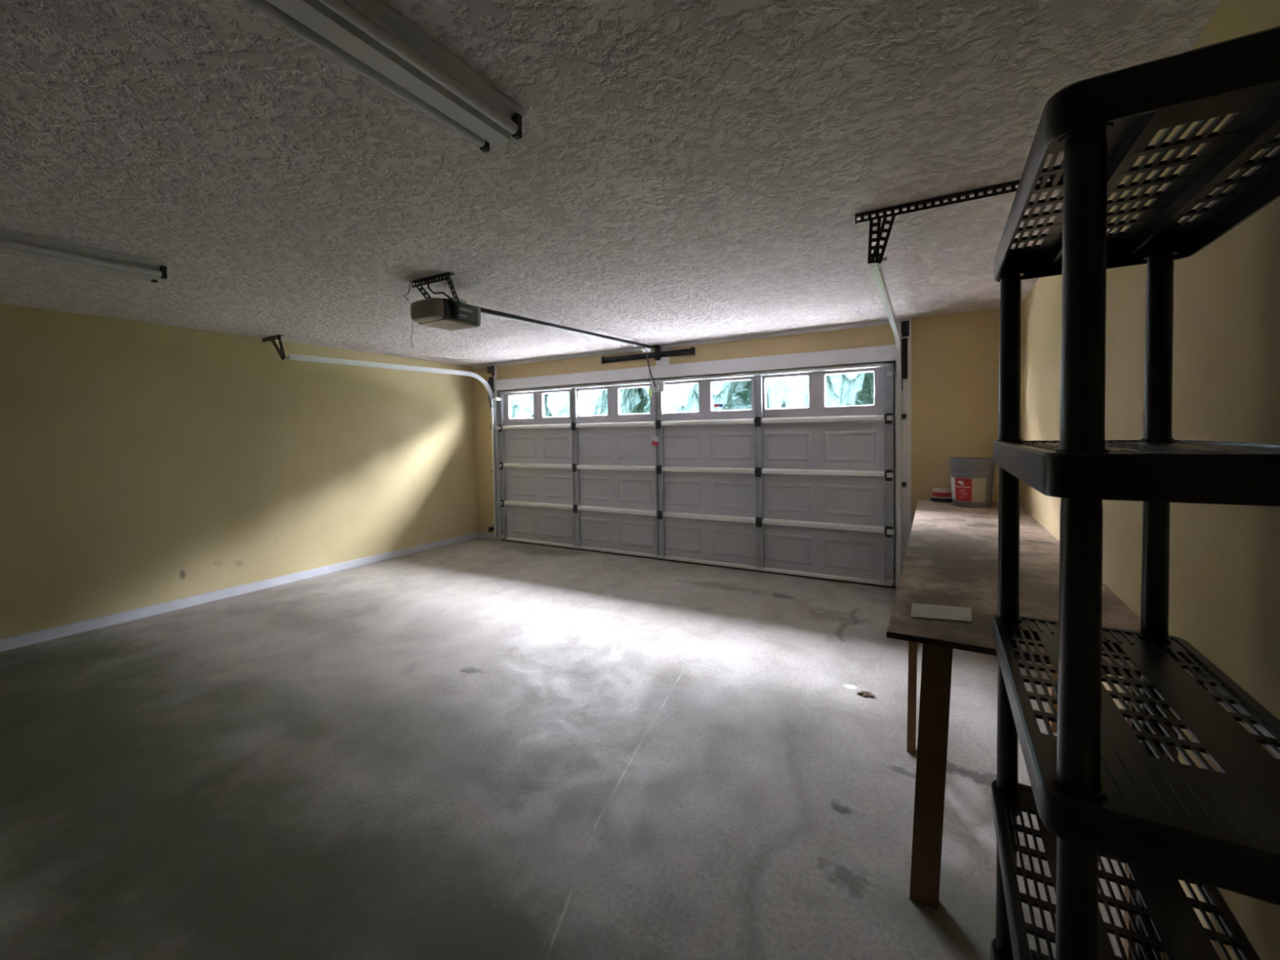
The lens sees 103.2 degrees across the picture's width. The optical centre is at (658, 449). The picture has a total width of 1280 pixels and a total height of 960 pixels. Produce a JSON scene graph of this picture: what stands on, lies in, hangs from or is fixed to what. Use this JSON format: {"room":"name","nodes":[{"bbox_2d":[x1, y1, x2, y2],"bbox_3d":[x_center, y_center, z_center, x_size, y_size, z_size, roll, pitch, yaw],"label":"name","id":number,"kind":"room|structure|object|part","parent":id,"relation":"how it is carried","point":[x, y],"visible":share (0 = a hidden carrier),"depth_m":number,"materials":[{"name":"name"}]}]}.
{"room":"garage","nodes":[
{"label":"garage","id":0,"kind":"room"},
{"bbox_2d":[0,303,478,639],"bbox_3d":[-4.033,0.151,4.627,0.150,2.410,6.110,0,2,29],"label":"wall","id":1,"kind":"structure","parent":0,"point":[142,464],"depth_m":4.43,"materials":[{"name":"beige paint"}]},
{"bbox_2d":[0,532,478,652],"bbox_3d":[-3.980,1.316,4.554,0.018,0.085,5.950,0,2,29],"label":"baseboard","id":2,"kind":"structure","parent":1,"relation":"attached to","point":[22,640],"depth_m":4.44,"materials":[{"name":"white wood"}]},
{"bbox_2d":[0,537,1124,959],"bbox_3d":[-1.243,1.423,3.054,6.560,0.120,6.260,0,2,29],"label":"floor","id":3,"kind":"structure","parent":0,"point":[478,748],"depth_m":2.14,"materials":[{"name":"concrete"}]},
{"bbox_2d":[857,690,877,699],"bbox_3d":[1.130,1.328,2.746,0.056,0.010,0.117,-2,2,-30],"label":"dry leaf","id":4,"kind":"object","parent":3,"relation":"on","point":[865,693],"visible":1,"depth_m":2.75,"materials":[{"name":"brown plant"}]},
{"bbox_2d":[886,498,1209,959],"bbox_3d":[1.802,0.909,2.842,0.719,0.825,3.323,0,2,29],"label":"workbench","id":5,"kind":"object","parent":3,"relation":"on","point":[951,557],"visible":0.55,"depth_m":1.77,"materials":[{"name":"brown wood"}]},
{"bbox_3d":[1.132,0.948,2.261,0.046,0.806,0.045,0,2,29],"label":"leg","id":6,"kind":"part","parent":5,"relation":"part of","materials":[{"name":"brown wood"}]},
{"bbox_3d":[0.821,0.976,1.531,0.114,0.806,0.038,0,2,29],"label":"leg","id":7,"kind":"part","parent":5,"relation":"part of","materials":[{"name":"brown wood"}]},
{"bbox_2d":[910,603,972,622],"bbox_3d":[0.944,0.545,1.692,0.209,0.004,0.143,0,2,18],"label":"paper sheet","id":8,"kind":"object","parent":5,"relation":"on","point":[960,614],"visible":1,"depth_m":1.68,"materials":[{"name":"white paper"}]},
{"bbox_2d":[930,488,952,502],"bbox_3d":[2.392,0.387,4.269,0.184,0.108,0.120,0,2,29],"label":"tin","id":9,"kind":"object","parent":5,"relation":"on","point":[939,495],"visible":0.78,"depth_m":4.23,"materials":[{"name":"metal"}]},
{"bbox_3d":[2.392,0.347,4.268,0.148,0.028,0.096,0,2,29],"label":"lid","id":10,"kind":"part","parent":9,"relation":"part of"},
{"bbox_2d":[947,457,996,507],"bbox_3d":[2.476,0.260,4.013,0.335,0.375,0.330,0,2,29],"label":"bucket","id":11,"kind":"object","parent":5,"relation":"on","point":[971,477],"visible":0.98,"depth_m":3.89,"materials":[{"name":"plastic"}]},
{"bbox_3d":[1.889,0.931,2.415,0.038,0.806,0.086,0,2,29],"label":"leg","id":12,"kind":"part","parent":5,"relation":"part of","materials":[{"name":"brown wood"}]},
{"bbox_3d":[1.239,0.978,1.278,0.086,0.806,0.038,0,2,29],"label":"leg","id":13,"kind":"part","parent":5,"relation":"part of","materials":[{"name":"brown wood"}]},
{"bbox_2d":[990,26,1279,959],"bbox_3d":[0.840,0.467,0.900,0.363,1.866,0.752,0,2,29],"label":"shelving unit","id":14,"kind":"object","parent":3,"relation":"on","point":[1102,786],"visible":1,"depth_m":0.72,"materials":[{"name":"black plastic"}]},
{"bbox_3d":[0.872,0.458,1.266,0.047,1.858,0.047,0,2,29],"label":"post","id":15,"kind":"part","parent":14,"relation":"part of","materials":[{"name":"black plastic"}]},
{"bbox_3d":[0.853,1.318,0.927,0.363,0.061,0.752,0,2,29],"label":"shelf","id":16,"kind":"part","parent":14,"relation":"part of","materials":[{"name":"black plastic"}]},
{"bbox_3d":[0.557,0.482,0.674,0.047,1.858,0.047,0,2,29],"label":"post","id":17,"kind":"part","parent":14,"relation":"part of","materials":[{"name":"black plastic"}]},
{"bbox_3d":[0.846,0.894,0.913,0.363,0.061,0.752,0,2,29],"label":"shelf","id":18,"kind":"part","parent":14,"relation":"part of","materials":[{"name":"black plastic"}]},
{"bbox_3d":[0.840,0.461,0.899,0.363,0.061,0.752,0,2,29],"label":"shelf","id":19,"kind":"part","parent":14,"relation":"part of","materials":[{"name":"black plastic"}]},
{"bbox_3d":[0.833,0.018,0.885,0.363,0.061,0.752,0,2,29],"label":"shelf","id":20,"kind":"part","parent":14,"relation":"part of","materials":[{"name":"black plastic"}]},
{"bbox_3d":[0.825,-0.436,0.871,0.363,0.061,0.752,0,2,29],"label":"shelf","id":21,"kind":"part","parent":14,"relation":"part of","materials":[{"name":"black plastic"}]},
{"bbox_3d":[1.108,0.459,1.135,0.047,1.858,0.047,0,2,29],"label":"post","id":22,"kind":"part","parent":14,"relation":"part of","materials":[{"name":"black plastic"}]},
{"bbox_2d":[0,0,1222,366],"bbox_3d":[-1.284,-1.120,2.972,6.560,0.150,6.260,0,2,29],"label":"ceiling","id":23,"kind":"structure","parent":0,"point":[679,171],"depth_m":1.79,"materials":[{"name":"white paint"}]},
{"bbox_2d":[0,227,167,283],"bbox_3d":[-3.069,-0.953,2.286,0.207,0.081,1.224,0,2,29],"label":"fluorescent ceiling light","id":24,"kind":"object","parent":23,"relation":"attached to","point":[13,242],"visible":1,"depth_m":2.51,"materials":[{"name":"metal"}]},
{"bbox_2d":[160,265,167,279],"bbox_3d":[-2.709,-0.970,2.773,0.024,0.072,0.024,0,2,29],"label":"socket","id":25,"kind":"object","parent":24,"relation":"attached to","point":[163,271],"depth_m":2.76,"materials":[{"name":"black plastic"}]},
{"bbox_2d":[262,334,498,539],"bbox_3d":[-2.989,0.075,5.908,0.433,2.386,2.530,0,2,29],"label":"door track","id":26,"kind":"object","parent":23,"relation":"hanging from","point":[489,386],"depth_m":6.17,"materials":[{"name":"metal"}]},
{"bbox_3d":[-2.270,-1.061,6.836,0.060,0.135,0.090,0,2,29],"label":"pulley bracket","id":27,"kind":"part","parent":26,"relation":"part of","materials":[{"name":"black metal"}]},
{"bbox_2d":[488,526,493,532],"bbox_3d":[-2.294,1.095,6.934,0.044,0.060,0.092,0,2,29],"label":"sensor","id":28,"kind":"object","parent":26,"relation":"attached to","point":[490,529],"visible":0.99,"depth_m":6.90,"materials":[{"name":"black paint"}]},
{"bbox_2d":[240,0,524,152],"bbox_3d":[-0.783,-0.948,1.025,0.207,0.081,1.224,0,2,29],"label":"fluorescent ceiling light","id":29,"kind":"object","parent":23,"relation":"attached to","point":[371,37],"visible":1,"depth_m":1.23,"materials":[{"name":"metal"}]},
{"bbox_2d":[480,140,489,152],"bbox_3d":[-0.543,-0.966,1.578,0.024,0.072,0.024,0,2,29],"label":"socket","id":30,"kind":"object","parent":29,"relation":"attached to","point":[484,145],"depth_m":1.57,"materials":[{"name":"black plastic"}]},
{"bbox_2d":[511,112,522,140],"bbox_3d":[-0.424,-0.965,1.512,0.024,0.072,0.024,0,2,29],"label":"socket","id":31,"kind":"object","parent":29,"relation":"attached to","point":[517,132],"depth_m":1.50,"materials":[{"name":"black plastic"}]},
{"bbox_2d":[403,271,660,397],"bbox_3d":[-0.703,-0.802,4.340,0.363,0.589,2.958,0,2,29],"label":"garage door opener","id":32,"kind":"object","parent":23,"relation":"hanging from","point":[453,313],"visible":1,"depth_m":3.16,"materials":[{"name":"black paint"}]},
{"bbox_3d":[-1.341,-0.955,3.096,0.211,0.169,0.033,0,2,20],"label":"power cord","id":33,"kind":"part","parent":32,"relation":"part of","materials":[{"name":"black paint"}]},
{"bbox_3d":[-1.281,-0.926,3.184,0.100,0.022,0.100,0,2,29],"label":"rail mount","id":34,"kind":"part","parent":32,"relation":"part of","materials":[{"name":"black metal"}]},
{"bbox_3d":[-1.274,-0.860,3.342,0.265,0.129,0.026,0,2,29],"label":"plate","id":35,"kind":"part","parent":32,"relation":"part of","materials":[{"name":"grey plastic"}]},
{"bbox_3d":[-0.665,-1.024,4.446,0.034,0.110,2.671,0,2,29],"label":"rail","id":36,"kind":"part","parent":32,"relation":"part of","materials":[{"name":"black metal"}]},
{"bbox_3d":[-0.096,-0.608,5.446,0.027,0.110,0.026,0,2,29],"label":"release handle","id":37,"kind":"part","parent":32,"relation":"part of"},
{"bbox_3d":[-0.094,-0.868,5.528,0.011,0.378,0.264,0,2,24],"label":"door arm","id":38,"kind":"part","parent":32,"relation":"part of","materials":[{"name":"metal"}]},
{"bbox_2d":[854,172,1063,587],"bbox_3d":[1.904,0.088,3.210,0.896,2.379,2.530,0,2,29],"label":"door track","id":39,"kind":"object","parent":23,"relation":"hanging from","point":[876,258],"depth_m":2.26,"materials":[{"name":"metal"}]},
{"bbox_3d":[2.139,-1.053,4.405,0.060,0.135,0.090,0,2,29],"label":"pulley bracket","id":40,"kind":"part","parent":39,"relation":"part of","materials":[{"name":"black metal"}]},
{"bbox_2d":[473,308,999,540],"bbox_3d":[0.209,0.050,5.682,6.260,2.410,0.160,0,2,29],"label":"wall","id":41,"kind":"structure","parent":0,"point":[955,357],"depth_m":4.41,"materials":[{"name":"beige paint"}]},
{"bbox_2d":[478,532,494,539],"bbox_3d":[-2.400,1.210,7.067,0.322,0.085,0.018,0,2,29],"label":"baseboard","id":42,"kind":"structure","parent":41,"relation":"attached to","point":[481,535],"depth_m":7.06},
{"bbox_2d":[490,364,500,540],"bbox_3d":[-2.225,0.053,6.921,0.080,2.400,0.022,0,2,29],"label":"trim","id":43,"kind":"structure","parent":41,"relation":"attached to","point":[495,375],"depth_m":6.89,"materials":[{"name":"white paint"}]},
{"bbox_2d":[600,346,694,363],"bbox_3d":[-0.149,-1.038,5.692,1.200,0.105,0.042,0,2,29],"label":"spring","id":44,"kind":"object","parent":41,"relation":"attached to","point":[657,354],"visible":0.98,"depth_m":5.65,"materials":[{"name":"metal"}]},
{"bbox_3d":[-0.015,-1.038,5.618,0.055,0.105,0.042,0,2,29],"label":"mounting plate","id":45,"kind":"part","parent":44,"relation":"part of","materials":[{"name":"metal"}]},
{"bbox_2d":[656,345,669,365],"bbox_3d":[0.042,-1.036,5.624,0.160,0.210,0.024,0,2,29],"label":"trim","id":46,"kind":"structure","parent":41,"relation":"attached to","point":[664,361],"depth_m":5.60,"materials":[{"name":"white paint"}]},
{"bbox_2d":[472,320,889,368],"bbox_3d":[-0.246,-1.135,5.784,5.360,0.035,0.016,0,2,29],"label":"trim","id":47,"kind":"structure","parent":41,"relation":"attached to","point":[881,322],"depth_m":5.30,"materials":[{"name":"white paint"}]},
{"bbox_2d":[491,362,897,588],"bbox_3d":[-0.037,0.240,5.716,4.987,2.033,0.152,0,2,29],"label":"door","id":48,"kind":"structure","parent":41,"relation":"in","point":[806,492],"depth_m":5.41,"materials":[{"name":"metal"}]},
{"bbox_3d":[-1.593,-0.291,6.575,1.158,0.056,0.052,0,2,29],"label":"rail","id":49,"kind":"part","parent":48,"relation":"part of","materials":[{"name":"silver metal"}]},
{"bbox_3d":[-1.585,0.219,6.592,1.158,0.056,0.052,0,2,29],"label":"rail","id":50,"kind":"part","parent":48,"relation":"part of","materials":[{"name":"white metal"}]},
{"bbox_3d":[-1.577,0.729,6.608,1.158,0.056,0.052,0,2,29],"label":"rail","id":51,"kind":"part","parent":48,"relation":"part of","materials":[{"name":"white metal"}]},
{"bbox_3d":[-0.523,-0.289,5.985,1.101,0.056,0.052,0,2,29],"label":"rail","id":52,"kind":"part","parent":48,"relation":"part of","materials":[{"name":"silver metal"}]},
{"bbox_3d":[-0.515,0.221,6.002,1.101,0.056,0.052,0,2,29],"label":"rail","id":53,"kind":"part","parent":48,"relation":"part of","materials":[{"name":"white metal"}]},
{"bbox_3d":[-0.507,0.731,6.018,1.101,0.056,0.052,0,2,29],"label":"rail","id":54,"kind":"part","parent":48,"relation":"part of","materials":[{"name":"white metal"}]},
{"bbox_2d":[651,435,658,445],"bbox_3d":[-0.041,-0.092,5.693,0.095,0.116,0.002,0,2,29],"label":"tag","id":55,"kind":"object","parent":48,"relation":"attached to","point":[655,441],"visible":1,"depth_m":5.69,"materials":[{"name":"paper"}]},
{"bbox_3d":[-0.045,-0.064,5.697,0.083,0.061,0.002,0,2,29],"label":"red panel","id":56,"kind":"part","parent":55,"relation":"part of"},
{"bbox_3d":[0.000,1.222,5.787,4.837,0.030,0.062,0,2,29],"label":"rail","id":57,"kind":"part","parent":48,"relation":"part of","materials":[{"name":"white metal"}]},
{"bbox_3d":[0.507,-0.287,5.417,1.055,0.056,0.052,0,2,29],"label":"rail","id":58,"kind":"part","parent":48,"relation":"part of","materials":[{"name":"silver metal"}]},
{"bbox_3d":[0.515,0.223,5.434,1.055,0.056,0.052,0,2,29],"label":"rail","id":59,"kind":"part","parent":48,"relation":"part of","materials":[{"name":"white metal"}]},
{"bbox_3d":[0.523,0.733,5.450,1.055,0.056,0.052,0,2,29],"label":"rail","id":60,"kind":"part","parent":48,"relation":"part of","materials":[{"name":"white metal"}]},
{"bbox_2d":[714,404,723,407],"bbox_3d":[0.633,-0.463,5.383,0.100,0.030,0.002,0,2,29],"label":"window sticker","id":61,"kind":"object","parent":48,"relation":"attached to","point":[715,405],"visible":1,"depth_m":5.38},
{"bbox_3d":[1.538,-0.285,4.848,1.120,0.056,0.052,0,2,29],"label":"rail","id":62,"kind":"part","parent":48,"relation":"part of","materials":[{"name":"silver metal"}]},
{"bbox_3d":[1.546,0.225,4.865,1.120,0.056,0.052,0,2,29],"label":"rail","id":63,"kind":"part","parent":48,"relation":"part of","materials":[{"name":"white metal"}]},
{"bbox_3d":[1.554,0.735,4.881,1.120,0.056,0.052,0,2,29],"label":"rail","id":64,"kind":"part","parent":48,"relation":"part of","materials":[{"name":"white metal"}]},
{"bbox_2d":[495,344,896,390],"bbox_3d":[-0.050,-0.862,5.685,4.920,0.140,0.020,0,2,29],"label":"trim","id":65,"kind":"structure","parent":41,"relation":"attached to","point":[882,353],"depth_m":5.30,"materials":[{"name":"white paint"}]},
{"bbox_2d":[502,361,896,586],"bbox_3d":[0.010,0.234,5.798,4.940,2.080,0.042,0,2,29],"label":"trim","id":66,"kind":"structure","parent":41,"relation":"attached to","point":[894,362],"depth_m":4.62,"materials":[{"name":"white paint"}]},
{"bbox_2d":[896,317,911,589],"bbox_3d":[2.170,0.057,4.497,0.120,2.410,0.022,0,2,29],"label":"trim","id":67,"kind":"structure","parent":41,"relation":"attached to","point":[906,392],"depth_m":4.48,"materials":[{"name":"white paint"}]},
{"bbox_2d":[1019,0,1279,959],"bbox_3d":[1.579,0.162,1.531,0.150,2.410,6.110,0,2,29],"label":"wall","id":68,"kind":"structure","parent":0,"point":[1224,565],"depth_m":1.21,"materials":[{"name":"beige paint"}]},
{"label":"outside","id":69,"kind":"structure","parent":0,"visible":0},
{"bbox_3d":[17.012,0.116,35.465,126.000,0.140,51.500,0,2,29],"label":"lawn","id":70,"kind":"structure","parent":69,"visible":0},
{"bbox_2d":[511,393,552,417],"bbox_3d":[-6.251,-2.867,21.839,3.835,7.854,3.105,0,2,29],"label":"tree","id":71,"kind":"object","parent":70,"relation":"on","point":[522,406],"visible":0.03,"depth_m":20.53,"materials":[{"name":"green plant"}]},
{"bbox_2d":[546,387,640,416],"bbox_3d":[-2.505,-3.098,19.956,4.004,8.340,3.242,0,2,29],"label":"tree","id":72,"kind":"object","parent":70,"relation":"on","point":[594,402],"visible":0.12,"depth_m":18.87,"materials":[{"name":"green plant"}]},
{"bbox_2d":[636,386,648,413],"bbox_3d":[-2.477,-3.946,24.330,4.004,9.817,3.242,0,2,29],"label":"tree","id":73,"kind":"object","parent":70,"relation":"on","point":[643,394],"visible":0.02,"depth_m":23.77,"materials":[{"name":"green plant"}]},
{"bbox_2d":[644,381,735,424],"bbox_3d":[1.053,-4.846,17.704,3.823,12.032,3.096,0,2,29],"label":"tree","id":74,"kind":"object","parent":70,"relation":"on","point":[682,397],"visible":0.09,"depth_m":16.85,"materials":[{"name":"green plant"}]},
{"bbox_2d":[642,381,862,413],"bbox_3d":[11.760,-1.925,21.794,68.000,6.849,1.951,0,2,29],"label":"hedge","id":75,"kind":"object","parent":70,"relation":"on","point":[740,401],"visible":0.02,"depth_m":26.17,"materials":[{"name":"green plant"}]},
{"bbox_2d":[742,380,768,408],"bbox_3d":[4.803,-6.946,20.126,4.016,16.136,3.252,0,2,29],"label":"tree","id":76,"kind":"object","parent":70,"relation":"on","point":[746,384],"visible":0.02,"depth_m":19.87,"materials":[{"name":"green plant"}]},
{"bbox_2d":[766,372,866,408],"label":"garage door window","id":77,"kind":"structure","parent":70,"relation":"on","point":[842,389],"depth_m":14.96,"materials":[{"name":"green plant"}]},
{"bbox_2d":[857,372,874,404],"bbox_3d":[8.478,-6.781,18.092,4.069,15.807,3.294,0,2,29],"label":"tree","id":78,"kind":"object","parent":70,"relation":"on","point":[866,395],"visible":0.03,"depth_m":18.02,"materials":[{"name":"green plant"}]}
]}

